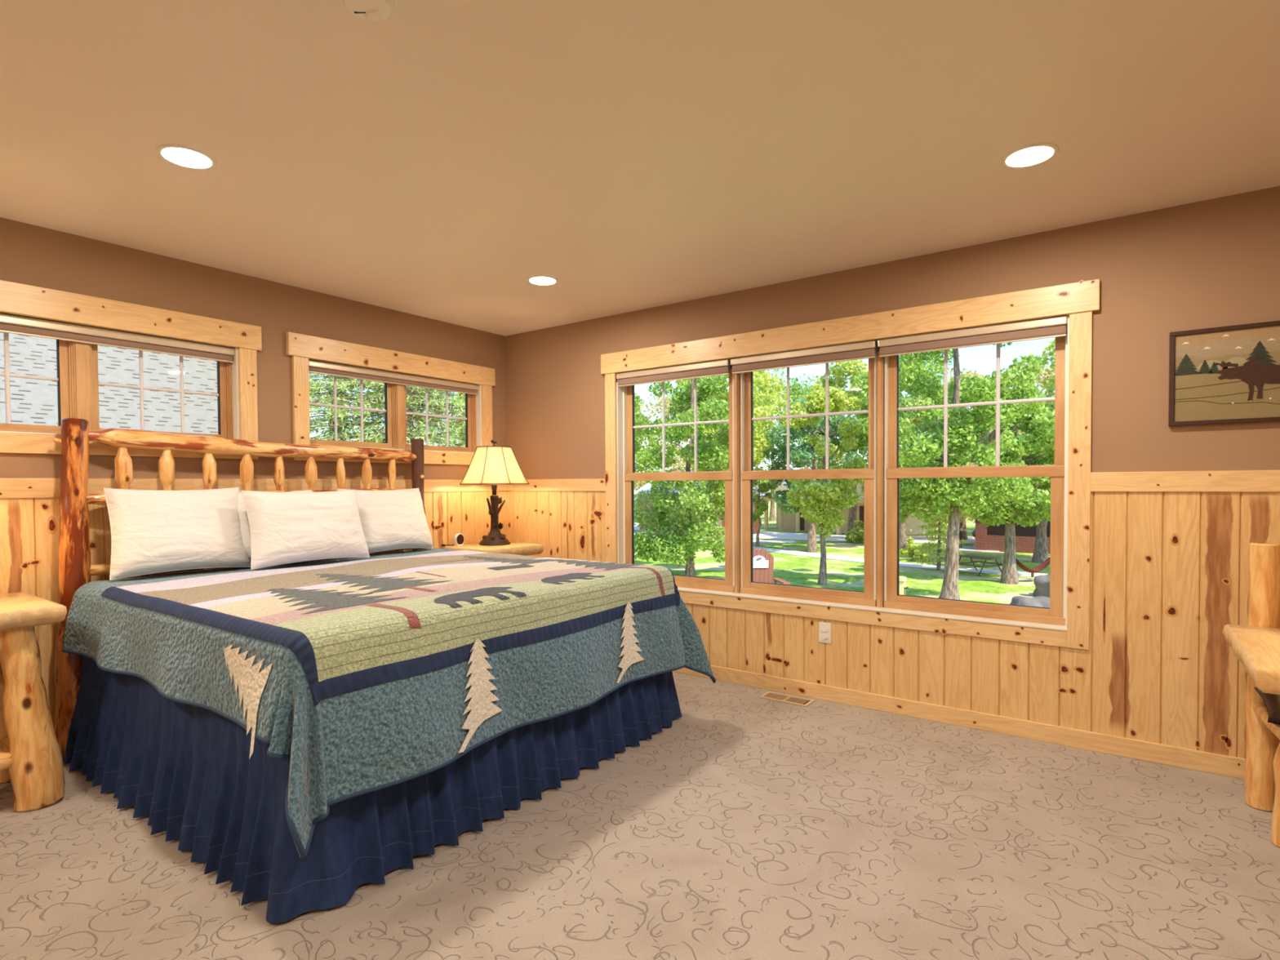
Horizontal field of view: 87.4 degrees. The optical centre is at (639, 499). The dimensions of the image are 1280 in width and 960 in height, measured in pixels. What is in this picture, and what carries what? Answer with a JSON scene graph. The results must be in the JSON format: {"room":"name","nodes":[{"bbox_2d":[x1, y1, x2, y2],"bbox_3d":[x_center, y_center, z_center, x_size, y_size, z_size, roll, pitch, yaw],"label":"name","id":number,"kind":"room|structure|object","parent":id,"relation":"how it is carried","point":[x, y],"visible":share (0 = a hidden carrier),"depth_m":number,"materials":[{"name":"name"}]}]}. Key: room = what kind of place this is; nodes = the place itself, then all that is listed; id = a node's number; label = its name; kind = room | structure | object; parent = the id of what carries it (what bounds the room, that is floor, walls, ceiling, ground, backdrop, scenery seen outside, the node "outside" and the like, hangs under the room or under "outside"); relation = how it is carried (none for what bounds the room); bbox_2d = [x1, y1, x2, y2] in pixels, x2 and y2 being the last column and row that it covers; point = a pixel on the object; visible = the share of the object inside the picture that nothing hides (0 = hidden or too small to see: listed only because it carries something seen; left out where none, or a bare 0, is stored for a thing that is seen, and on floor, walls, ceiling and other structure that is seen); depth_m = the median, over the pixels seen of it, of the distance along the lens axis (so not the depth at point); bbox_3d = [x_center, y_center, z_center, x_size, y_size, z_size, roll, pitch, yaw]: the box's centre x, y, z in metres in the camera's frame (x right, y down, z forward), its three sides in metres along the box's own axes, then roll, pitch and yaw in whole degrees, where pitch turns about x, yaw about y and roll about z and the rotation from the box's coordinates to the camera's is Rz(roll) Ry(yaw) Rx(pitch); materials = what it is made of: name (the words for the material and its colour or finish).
{"room":"hotel room","nodes":[
{"label":"hotel room","id":0,"kind":"room"},
{"bbox_2d":[0,217,506,728],"bbox_3d":[-2.776,-0.026,3.164,0.183,2.440,5.600,1,2,36],"label":"wall","id":1,"kind":"structure","parent":0,"point":[32,255],"depth_m":3.63,"materials":[{"name":"brown paint"}]},
{"bbox_2d":[0,280,262,459],"bbox_3d":[-2.700,-0.589,3.235,0.193,0.756,1.600,1,2,36],"label":"window","id":2,"kind":"structure","parent":1,"relation":"in","point":[77,380],"depth_m":3.29,"materials":[{"name":"brown wood"}]},
{"bbox_2d":[0,313,235,363],"bbox_3d":[-2.676,-0.789,3.220,0.050,0.079,1.340,1,2,36],"label":"roller shade","id":3,"kind":"object","parent":2,"relation":"attached to","point":[12,324],"visible":1,"depth_m":3.29,"materials":[{"name":"beige fabric"}]},
{"bbox_2d":[0,478,506,498],"bbox_3d":[-2.703,-0.051,3.111,0.023,0.089,5.600,1,2,36],"label":"trim","id":4,"kind":"structure","parent":1,"relation":"attached to","point":[9,487],"depth_m":3.58,"materials":[{"name":"brown wood"}]},
{"bbox_2d":[285,331,495,465],"bbox_3d":[-1.676,-0.625,4.653,0.193,0.756,1.600,1,2,36],"label":"window","id":5,"kind":"structure","parent":1,"relation":"in","point":[302,348],"depth_m":4.62,"materials":[{"name":"brown wood"}]},
{"bbox_2d":[308,360,478,395],"bbox_3d":[-1.654,-0.827,4.636,0.050,0.075,1.334,1,2,36],"label":"roller shade","id":6,"kind":"object","parent":5,"relation":"attached to","point":[314,366],"visible":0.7,"depth_m":4.53,"materials":[{"name":"beige fabric"}]},
{"bbox_2d":[0,0,1279,336],"bbox_3d":[-0.550,-1.299,1.525,5.750,0.150,6.000,1,2,36],"label":"ceiling","id":7,"kind":"structure","parent":0,"point":[432,159],"depth_m":2.26,"materials":[{"name":"beige paint"}]},
{"bbox_2d":[155,143,217,169],"bbox_3d":[-1.638,-1.234,2.423,0.186,0.006,0.186,1,2,36],"label":"recessed light","id":8,"kind":"object","parent":7,"relation":"in","point":[184,156],"visible":1,"depth_m":2.41,"materials":[{"name":"white plastic"}]},
{"bbox_2d":[342,0,399,21],"bbox_3d":[-0.657,-1.203,1.617,0.148,0.046,0.148,1,2,36],"label":"smoke detector","id":9,"kind":"object","parent":7,"relation":"attached to","point":[370,10],"visible":1,"depth_m":1.62,"materials":[{"name":"white plastic"}]},
{"bbox_2d":[526,275,558,285],"bbox_3d":[-0.568,-1.272,3.904,0.186,0.006,0.186,1,2,36],"label":"recessed light","id":10,"kind":"object","parent":7,"relation":"in","point":[541,280],"visible":1,"depth_m":3.90,"materials":[{"name":"white plastic"}]},
{"bbox_2d":[1000,142,1059,168],"bbox_3d":[1.423,-1.252,2.448,0.186,0.006,0.186,1,2,36],"label":"recessed light","id":11,"kind":"object","parent":7,"relation":"in","point":[1033,154],"visible":1,"depth_m":2.44,"materials":[{"name":"white plastic"}]},
{"bbox_2d":[0,671,1279,959],"bbox_3d":[-0.536,1.275,1.580,5.750,0.120,6.000,1,2,36],"label":"floor","id":12,"kind":"structure","parent":0,"point":[749,827],"depth_m":2.18,"materials":[{"name":"carpet"}]},
{"bbox_2d":[0,591,66,812],"bbox_3d":[-2.668,0.816,2.598,0.611,0.792,0.580,1,2,36],"label":"nightstand","id":13,"kind":"object","parent":12,"relation":"on","point":[31,758],"visible":1,"depth_m":2.58,"materials":[{"name":"brown wood"}]},
{"bbox_2d":[53,417,681,923],"bbox_3d":[-1.221,0.394,3.296,2.154,1.558,2.132,1,2,36],"label":"bed","id":14,"kind":"object","parent":12,"relation":"on","point":[188,768],"visible":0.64,"depth_m":2.52,"materials":[{"name":"blue fabric"}]},
{"bbox_2d":[61,547,715,858],"bbox_3d":[-1.085,0.665,3.241,2.102,0.636,2.197,1,2,36],"label":"quilt","id":15,"kind":"object","parent":14,"relation":"on","point":[379,671],"visible":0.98,"depth_m":2.42,"materials":[{"name":"fabric"}]},
{"bbox_2d":[103,487,250,580],"bbox_3d":[-2.247,0.153,3.284,0.268,0.418,0.602,1,2,39],"label":"pillow","id":16,"kind":"object","parent":15,"relation":"on","point":[153,532],"visible":0.98,"depth_m":3.19,"materials":[{"name":"white fabric"}]},
{"bbox_2d":[203,489,311,569],"bbox_3d":[-2.032,0.150,3.616,0.222,0.394,0.628,0,1,33],"label":"pillow","id":17,"kind":"object","parent":15,"relation":"on","point":[245,528],"visible":0.14,"depth_m":3.47,"materials":[{"name":"white fabric"}]},
{"bbox_2d":[241,489,369,569],"bbox_3d":[-1.789,0.149,3.625,0.261,0.394,0.665,1,1,34],"label":"pillow","id":18,"kind":"object","parent":15,"relation":"on","point":[286,527],"visible":1,"depth_m":3.51,"materials":[{"name":"white fabric"}]},
{"bbox_2d":[337,488,433,553],"bbox_3d":[-1.595,0.135,4.243,0.252,0.406,0.631,0,1,32],"label":"pillow","id":19,"kind":"object","parent":15,"relation":"on","point":[392,520],"visible":0.78,"depth_m":4.19,"materials":[{"name":"white fabric"}]},
{"bbox_2d":[441,542,543,555],"bbox_3d":[-1.049,0.742,4.804,0.525,0.826,0.507,1,2,36],"label":"nightstand","id":20,"kind":"object","parent":12,"relation":"on","point":[514,548],"visible":0.19,"depth_m":4.68,"materials":[{"name":"brown wood"}]},
{"bbox_2d":[453,533,464,546],"bbox_3d":[-1.288,0.287,4.756,0.041,0.087,0.087,0,1,27],"label":"desk clock","id":21,"kind":"object","parent":20,"relation":"on","point":[459,539],"visible":1,"depth_m":4.74,"materials":[{"name":"white plastic"}]},
{"bbox_2d":[459,440,529,545],"bbox_3d":[-1.051,-0.048,4.837,0.484,0.752,0.484,-1,1,-15],"label":"table lamp","id":22,"kind":"object","parent":20,"relation":"on","point":[494,465],"visible":1,"depth_m":4.71,"materials":[{"name":"beige fabric"}]},
{"bbox_2d":[491,484,497,495],"bbox_3d":[-1.052,-0.067,4.836,0.040,0.080,0.039,0,1,30],"label":"socket","id":23,"kind":"object","parent":22,"relation":"attached to","point":[494,487],"depth_m":4.82,"materials":[{"name":"brown metal"}]},
{"bbox_2d":[759,691,814,706],"bbox_3d":[0.849,1.155,3.871,0.290,0.006,0.126,1,2,36],"label":"floor vent","id":24,"kind":"object","parent":12,"relation":"in","point":[797,700],"visible":1,"depth_m":3.87,"materials":[{"name":"beige metal"}]},
{"bbox_2d":[1223,542,1279,811],"bbox_3d":[2.400,0.683,2.063,0.865,1.011,0.866,1,2,36],"label":"desk","id":25,"kind":"object","parent":12,"relation":"on","point":[1256,645],"visible":0.84,"depth_m":2.51,"materials":[{"name":"brown wood"}]},
{"bbox_2d":[1252,687,1279,848],"bbox_3d":[2.475,0.950,2.260,0.590,0.467,0.461,1,2,36],"label":"stool","id":26,"kind":"object","parent":12,"relation":"on","point":[1269,713],"visible":0.84,"depth_m":2.30,"materials":[{"name":"brown wood"}]},
{"bbox_2d":[505,186,1279,759],"bbox_3d":[1.073,-0.065,3.935,5.520,2.440,0.183,1,2,36],"label":"wall","id":27,"kind":"structure","parent":0,"point":[1169,570],"depth_m":3.08,"materials":[{"name":"brown paint"}]},
{"bbox_2d":[506,478,605,491],"bbox_3d":[-0.658,-0.105,5.073,1.040,0.089,0.023,1,2,36],"label":"trim","id":28,"kind":"structure","parent":27,"relation":"attached to","point":[590,484],"depth_m":5.00,"materials":[{"name":"brown wood"}]},
{"bbox_2d":[818,622,831,643],"bbox_3d":[1.060,0.769,3.847,0.072,0.117,0.015,1,2,36],"label":"wall outlet","id":29,"kind":"object","parent":27,"relation":"attached to","point":[824,628],"visible":1,"depth_m":3.84,"materials":[{"name":"white plastic"}]},
{"bbox_2d":[821,626,827,631],"bbox_3d":[1.058,0.748,3.844,0.034,0.029,0.008,1,2,36],"label":"receptacle","id":30,"kind":"object","parent":29,"relation":"attached to","point":[823,628],"depth_m":3.84,"materials":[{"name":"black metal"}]},
{"bbox_2d":[821,634,827,639],"bbox_3d":[1.059,0.789,3.844,0.034,0.029,0.008,1,2,36],"label":"receptacle","id":31,"kind":"object","parent":29,"relation":"attached to","point":[823,636],"depth_m":3.84,"materials":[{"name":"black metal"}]},
{"bbox_2d":[600,279,1100,649],"bbox_3d":[0.965,-0.162,3.992,2.920,1.718,0.193,1,2,36],"label":"window","id":32,"kind":"structure","parent":27,"relation":"in","point":[1066,623],"depth_m":3.70,"materials":[{"name":"brown wood"}]},
{"bbox_2d":[616,359,730,386],"bbox_3d":[0.204,-0.831,4.462,0.888,0.092,0.050,1,2,36],"label":"roller shade","id":33,"kind":"object","parent":32,"relation":"attached to","point":[721,367],"visible":0.97,"depth_m":4.42,"materials":[{"name":"beige fabric"}]},
{"bbox_2d":[729,340,876,373],"bbox_3d":[0.934,-0.824,3.935,0.892,0.092,0.050,1,2,36],"label":"roller shade","id":34,"kind":"object","parent":32,"relation":"attached to","point":[866,349],"visible":0.96,"depth_m":3.89,"materials":[{"name":"beige fabric"}]},
{"bbox_2d":[876,315,1067,357],"bbox_3d":[1.659,-0.817,3.412,0.876,0.092,0.050,1,2,36],"label":"roller shade","id":35,"kind":"object","parent":32,"relation":"attached to","point":[1051,327],"visible":1,"depth_m":3.37,"materials":[{"name":"beige fabric"}]},
{"bbox_2d":[672,665,1244,779],"bbox_3d":[1.096,1.115,3.838,5.350,0.085,0.023,1,2,36],"label":"baseboard","id":36,"kind":"structure","parent":27,"relation":"attached to","point":[1197,760],"depth_m":3.32,"materials":[{"name":"brown wood"}]},
{"bbox_2d":[1090,470,1279,492],"bbox_3d":[2.669,-0.072,2.671,1.452,0.089,0.023,1,2,36],"label":"trim","id":37,"kind":"structure","parent":27,"relation":"attached to","point":[1233,481],"depth_m":2.88,"materials":[{"name":"brown wood"}]},
{"bbox_2d":[1168,320,1279,426],"bbox_3d":[2.569,-0.518,2.729,0.650,0.406,0.024,1,2,36],"label":"framed picture","id":38,"kind":"object","parent":27,"relation":"attached to","point":[1228,374],"visible":1,"depth_m":2.81,"materials":[{"name":"brown wood"}]},
{"label":"outside","id":39,"kind":"structure","parent":0,"visible":0},
{"bbox_2d":[634,497,1049,604],"bbox_3d":[33.798,2.405,79.341,210.000,0.300,159.400,1,2,36],"label":"lawn","id":40,"kind":"structure","parent":39,"point":[797,570],"depth_m":32.02,"materials":[{"name":"green plant"}]},
{"bbox_2d":[308,372,466,447],"bbox_3d":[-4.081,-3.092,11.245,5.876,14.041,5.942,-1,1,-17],"label":"spruce tree","id":41,"kind":"object","parent":40,"relation":"on","point":[341,384],"visible":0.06,"depth_m":10.77,"materials":[{"name":"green plant"}]},
{"bbox_2d":[314,379,466,447],"bbox_3d":[-4.003,-3.671,14.826,7.422,15.044,7.545,-1,1,-11],"label":"spruce tree","id":42,"kind":"object","parent":40,"relation":"on","point":[374,390],"visible":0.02,"depth_m":13.99,"materials":[{"name":"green plant"}]},
{"bbox_2d":[634,395,660,487],"bbox_3d":[-2.585,-2.864,43.306,8.049,12.326,7.200,0,1,11],"label":"leafy tree","id":43,"kind":"object","parent":40,"relation":"on","point":[639,439],"visible":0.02,"depth_m":42.71,"materials":[{"name":"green plant"}]},
{"bbox_2d":[634,391,693,502],"bbox_3d":[1.170,-4.962,75.358,13.939,15.127,11.683,0,1,16],"label":"leafy tree","id":44,"kind":"object","parent":40,"relation":"on","point":[667,402],"visible":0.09,"depth_m":73.52,"materials":[{"name":"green plant"}]},
{"bbox_2d":[634,375,757,576],"bbox_3d":[2.283,-0.984,29.455,5.582,9.076,6.044,-1,1,-13],"label":"leafy tree","id":45,"kind":"object","parent":40,"relation":"on","point":[681,510],"visible":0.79,"depth_m":28.71,"materials":[{"name":"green plant"}]},
{"bbox_2d":[634,470,765,536],"bbox_3d":[4.956,0.161,58.661,7.000,5.400,11.000,-1,1,-28],"label":"cabin","id":46,"kind":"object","parent":40,"relation":"on","point":[647,486],"visible":0.02,"depth_m":56.10,"materials":[{"name":"brown wood"}]},
{"bbox_2d":[649,537,795,542],"bbox_3d":[-9.533,2.950,57.470,45.630,0.001,10.575,1,2,36],"label":"gravel path","id":47,"kind":"structure","parent":40,"relation":"on","point":[754,540],"depth_m":47.89,"materials":[{"name":"grey gravel"}]},
{"bbox_2d":[671,371,776,550],"bbox_3d":[5.102,-3.017,41.855,6.343,12.605,6.513,1,2,36],"label":"leafy tree","id":48,"kind":"object","parent":40,"relation":"on","point":[759,411],"visible":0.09,"depth_m":41.20,"materials":[{"name":"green plant"}]},
{"bbox_2d":[689,370,793,466],"bbox_3d":[7.401,-4.697,50.837,8.767,15.535,7.993,-1,1,-28],"label":"leafy tree","id":49,"kind":"object","parent":40,"relation":"on","point":[770,398],"visible":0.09,"depth_m":49.03,"materials":[{"name":"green plant"}]},
{"bbox_2d":[752,468,777,546],"bbox_3d":[7.570,0.525,44.326,2.900,5.360,3.025,1,2,36],"label":"leafy tree","id":50,"kind":"object","parent":40,"relation":"on","point":[761,506],"visible":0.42,"depth_m":44.02,"materials":[{"name":"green plant"}]},
{"bbox_2d":[753,546,790,584],"bbox_3d":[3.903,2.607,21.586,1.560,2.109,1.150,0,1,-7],"label":"lawn chair","id":51,"kind":"object","parent":40,"relation":"on","point":[763,562],"visible":0.52,"depth_m":21.90,"materials":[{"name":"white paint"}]},
{"bbox_2d":[753,368,822,520],"bbox_3d":[14.161,-6.188,75.894,13.569,17.382,11.492,0,1,2],"label":"leafy tree","id":52,"kind":"object","parent":40,"relation":"on","point":[795,391],"visible":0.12,"depth_m":72.66,"materials":[{"name":"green plant"}]},
{"bbox_2d":[634,522,975,543],"bbox_3d":[10.417,2.705,63.606,73.263,0.001,22.184,1,2,36],"label":"gravel road","id":53,"kind":"structure","parent":40,"relation":"on","point":[763,535],"depth_m":51.49,"materials":[{"name":"grey gravel"}]},
{"bbox_2d":[761,397,866,552],"bbox_3d":[10.275,-1.494,40.487,6.420,9.541,5.941,1,2,36],"label":"leafy tree","id":54,"kind":"object","parent":40,"relation":"on","point":[780,452],"visible":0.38,"depth_m":40.40,"materials":[{"name":"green plant"}]},
{"bbox_2d":[777,382,866,585],"bbox_3d":[7.681,-0.572,27.598,3.283,8.286,3.515,0,1,33],"label":"leafy tree","id":55,"kind":"object","parent":40,"relation":"on","point":[806,494],"visible":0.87,"depth_m":26.96,"materials":[{"name":"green plant"}]},
{"bbox_2d":[797,359,868,531],"bbox_3d":[15.584,-3.690,49.706,7.759,13.489,7.521,1,2,36],"label":"leafy tree","id":56,"kind":"object","parent":40,"relation":"on","point":[846,370],"visible":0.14,"depth_m":48.65,"materials":[{"name":"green plant"}]},
{"bbox_2d":[634,533,1047,577],"bbox_3d":[10.678,3.048,47.541,90.248,0.001,23.458,1,2,36],"label":"gravel path","id":57,"kind":"structure","parent":40,"relation":"on","point":[769,549],"depth_m":34.31,"materials":[{"name":"grey gravel"}]},
{"bbox_2d":[760,443,937,535],"bbox_3d":[18.126,-0.909,58.452,9.200,7.400,13.200,-1,1,-34],"label":"lodge","id":58,"kind":"structure","parent":40,"relation":"on","point":[791,521],"depth_m":56.78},
{"bbox_2d":[844,520,864,542],"bbox_3d":[14.898,2.327,46.685,1.652,1.722,1.937,1,2,36],"label":"bush","id":59,"kind":"object","parent":40,"relation":"on","point":[851,535],"visible":0.9,"depth_m":46.38,"materials":[{"name":"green plant"}]},
{"bbox_2d":[857,528,864,539],"bbox_3d":[15.693,2.429,45.803,1.711,1.537,1.282,0,1,7],"label":"bush","id":60,"kind":"object","parent":40,"relation":"on","point":[861,532],"visible":0.19,"depth_m":45.45,"materials":[{"name":"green plant"}]},
{"bbox_2d":[841,353,952,547],"bbox_3d":[16.618,-2.992,42.826,7.712,12.370,6.549,-1,2,-42],"label":"leafy tree","id":61,"kind":"object","parent":40,"relation":"on","point":[936,398],"visible":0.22,"depth_m":41.76,"materials":[{"name":"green plant"}]},
{"bbox_2d":[899,576,908,595],"bbox_3d":[7.084,2.910,18.018,0.286,1.620,0.200,1,2,36],"label":"fence post","id":62,"kind":"object","parent":40,"relation":"on","point":[902,580],"visible":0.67,"depth_m":17.95,"materials":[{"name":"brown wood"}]},
{"bbox_2d":[860,354,966,417],"bbox_3d":[27.555,-6.124,67.980,12.410,17.428,12.989,1,2,36],"label":"leafy tree","id":63,"kind":"object","parent":40,"relation":"on","point":[936,366],"visible":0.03,"depth_m":65.55,"materials":[{"name":"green plant"}]},
{"bbox_2d":[899,537,933,561],"bbox_3d":[14.676,2.700,35.581,1.437,1.392,1.603,-1,1,-34],"label":"bush","id":64,"kind":"object","parent":40,"relation":"on","point":[910,553],"visible":0.66,"depth_m":35.62,"materials":[{"name":"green plant"}]},
{"bbox_2d":[898,382,972,509],"bbox_3d":[26.644,-4.065,60.500,7.433,13.683,8.936,-1,1,-9],"label":"leafy tree","id":65,"kind":"object","parent":40,"relation":"on","point":[909,396],"visible":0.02,"depth_m":60.12,"materials":[{"name":"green plant"}]},
{"bbox_2d":[913,503,967,569],"bbox_3d":[14.290,1.534,31.847,2.477,3.702,2.566,1,2,36],"label":"spruce tree","id":66,"kind":"object","parent":40,"relation":"on","point":[940,531],"visible":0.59,"depth_m":31.69,"materials":[{"name":"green plant"}]},
{"bbox_2d":[856,342,1046,599],"bbox_3d":[10.654,-1.936,23.493,5.728,11.280,6.257,0,1,9],"label":"leafy tree","id":67,"kind":"object","parent":40,"relation":"on","point":[965,439],"visible":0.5,"depth_m":22.27,"materials":[{"name":"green plant"}]},
{"bbox_2d":[907,369,1024,539],"bbox_3d":[23.465,-3.046,48.414,9.738,12.200,9.402,0,1,18],"label":"leafy tree","id":68,"kind":"object","parent":40,"relation":"on","point":[962,519],"visible":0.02,"depth_m":48.27,"materials":[{"name":"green plant"}]},
{"bbox_2d":[942,545,999,551],"bbox_3d":[20.912,3.103,42.028,3.200,0.050,2.600,1,2,36],"label":"patio","id":69,"kind":"structure","parent":40,"relation":"on","point":[963,548],"depth_m":41.44,"materials":[{"name":"grey concrete"}]},
{"bbox_2d":[959,530,962,547],"bbox_3d":[20.027,2.549,42.418,0.560,1.050,0.580,1,2,36],"label":"garden chair","id":70,"kind":"object","parent":69,"relation":"on","point":[960,531],"visible":0.24,"depth_m":42.48,"materials":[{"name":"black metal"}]},
{"bbox_2d":[972,529,975,548],"bbox_3d":[21.105,2.451,41.748,0.771,1.275,0.740,1,2,36],"label":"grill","id":71,"kind":"object","parent":69,"relation":"on","point":[974,531],"visible":0.18,"depth_m":41.65,"materials":[{"name":"black metal"}]},
{"bbox_2d":[959,554,1002,576],"bbox_3d":[15.416,3.022,30.572,1.820,0.775,1.840,-1,1,-26],"label":"picnic table","id":72,"kind":"object","parent":40,"relation":"on","point":[971,557],"visible":0.7,"depth_m":30.28,"materials":[{"name":"grey wood"}]},
{"bbox_2d":[939,402,1054,584],"bbox_3d":[15.132,-0.327,27.502,4.533,7.719,4.963,-1,1,-30],"label":"leafy tree","id":73,"kind":"object","parent":40,"relation":"on","point":[1042,423],"visible":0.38,"depth_m":26.74,"materials":[{"name":"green plant"}]},
{"bbox_2d":[1015,557,1049,577],"bbox_3d":[16.280,2.743,27.776,2.053,0.991,0.557,0,1,-8],"label":"hammock","id":74,"kind":"object","parent":73,"relation":"hanging from","point":[1046,563],"visible":0.85,"depth_m":27.75,"materials":[{"name":"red fabric"}]},
{"bbox_2d":[975,493,1050,554],"bbox_3d":[27.045,1.369,40.762,11.400,3.500,8.600,1,2,36],"label":"cabin","id":75,"kind":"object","parent":40,"relation":"on","point":[990,537],"visible":0.12,"depth_m":40.60,"materials":[{"name":"red brick"}]},
{"bbox_2d":[978,392,1054,563],"bbox_3d":[20.983,-1.117,34.781,6.925,8.924,6.164,1,2,36],"label":"leafy tree","id":76,"kind":"object","parent":40,"relation":"on","point":[1040,554],"visible":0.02,"depth_m":34.58,"materials":[{"name":"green plant"}]},
{"bbox_2d":[1000,359,1054,485],"bbox_3d":[30.708,-3.909,51.427,9.127,13.674,9.862,-1,1,-19],"label":"leafy tree","id":77,"kind":"object","parent":40,"relation":"on","point":[1049,371],"visible":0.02,"depth_m":49.98,"materials":[{"name":"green plant"}]},
{"bbox_2d":[1009,595,1049,608],"bbox_3d":[12.674,3.498,21.232,1.757,0.798,1.352,1,2,36],"label":"boulder","id":78,"kind":"object","parent":40,"relation":"on","point":[1039,601],"visible":0.29,"depth_m":20.99,"materials":[{"name":"stone"}]},
{"bbox_2d":[1015,437,1053,540],"bbox_3d":[17.409,0.453,28.163,3.142,6.110,3.267,0,1,3],"label":"leafy tree","id":79,"kind":"object","parent":40,"relation":"on","point":[1027,437],"visible":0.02,"depth_m":28.04,"materials":[{"name":"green plant"}]},
{"bbox_2d":[1032,573,1049,597],"bbox_3d":[14.971,3.310,24.128,1.272,1.539,1.448,-1,1,-31],"label":"boulder","id":80,"kind":"object","parent":40,"relation":"on","point":[1042,583],"visible":0.23,"depth_m":24.03,"materials":[{"name":"stone"}]},
{"bbox_2d":[1039,337,1055,413],"bbox_3d":[21.314,-2.276,29.683,6.053,11.443,7.398,0,1,21],"label":"leafy tree","id":81,"kind":"object","parent":40,"relation":"on","point":[1050,389],"visible":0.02,"depth_m":31.80,"materials":[{"name":"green plant"}]},
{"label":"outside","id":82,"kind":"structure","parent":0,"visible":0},
{"bbox_3d":[-58.528,4.011,28.854,119.430,0.300,30.600,1,2,36],"label":"lawn","id":83,"kind":"structure","parent":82,"visible":0},
{"bbox_2d":[0,332,217,434],"bbox_3d":[-12.035,0.790,5.987,6.163,6.591,16.000,1,2,36],"label":"house","id":84,"kind":"structure","parent":83,"relation":"on","point":[33,401],"depth_m":10.27,"materials":[{"name":"grey"}]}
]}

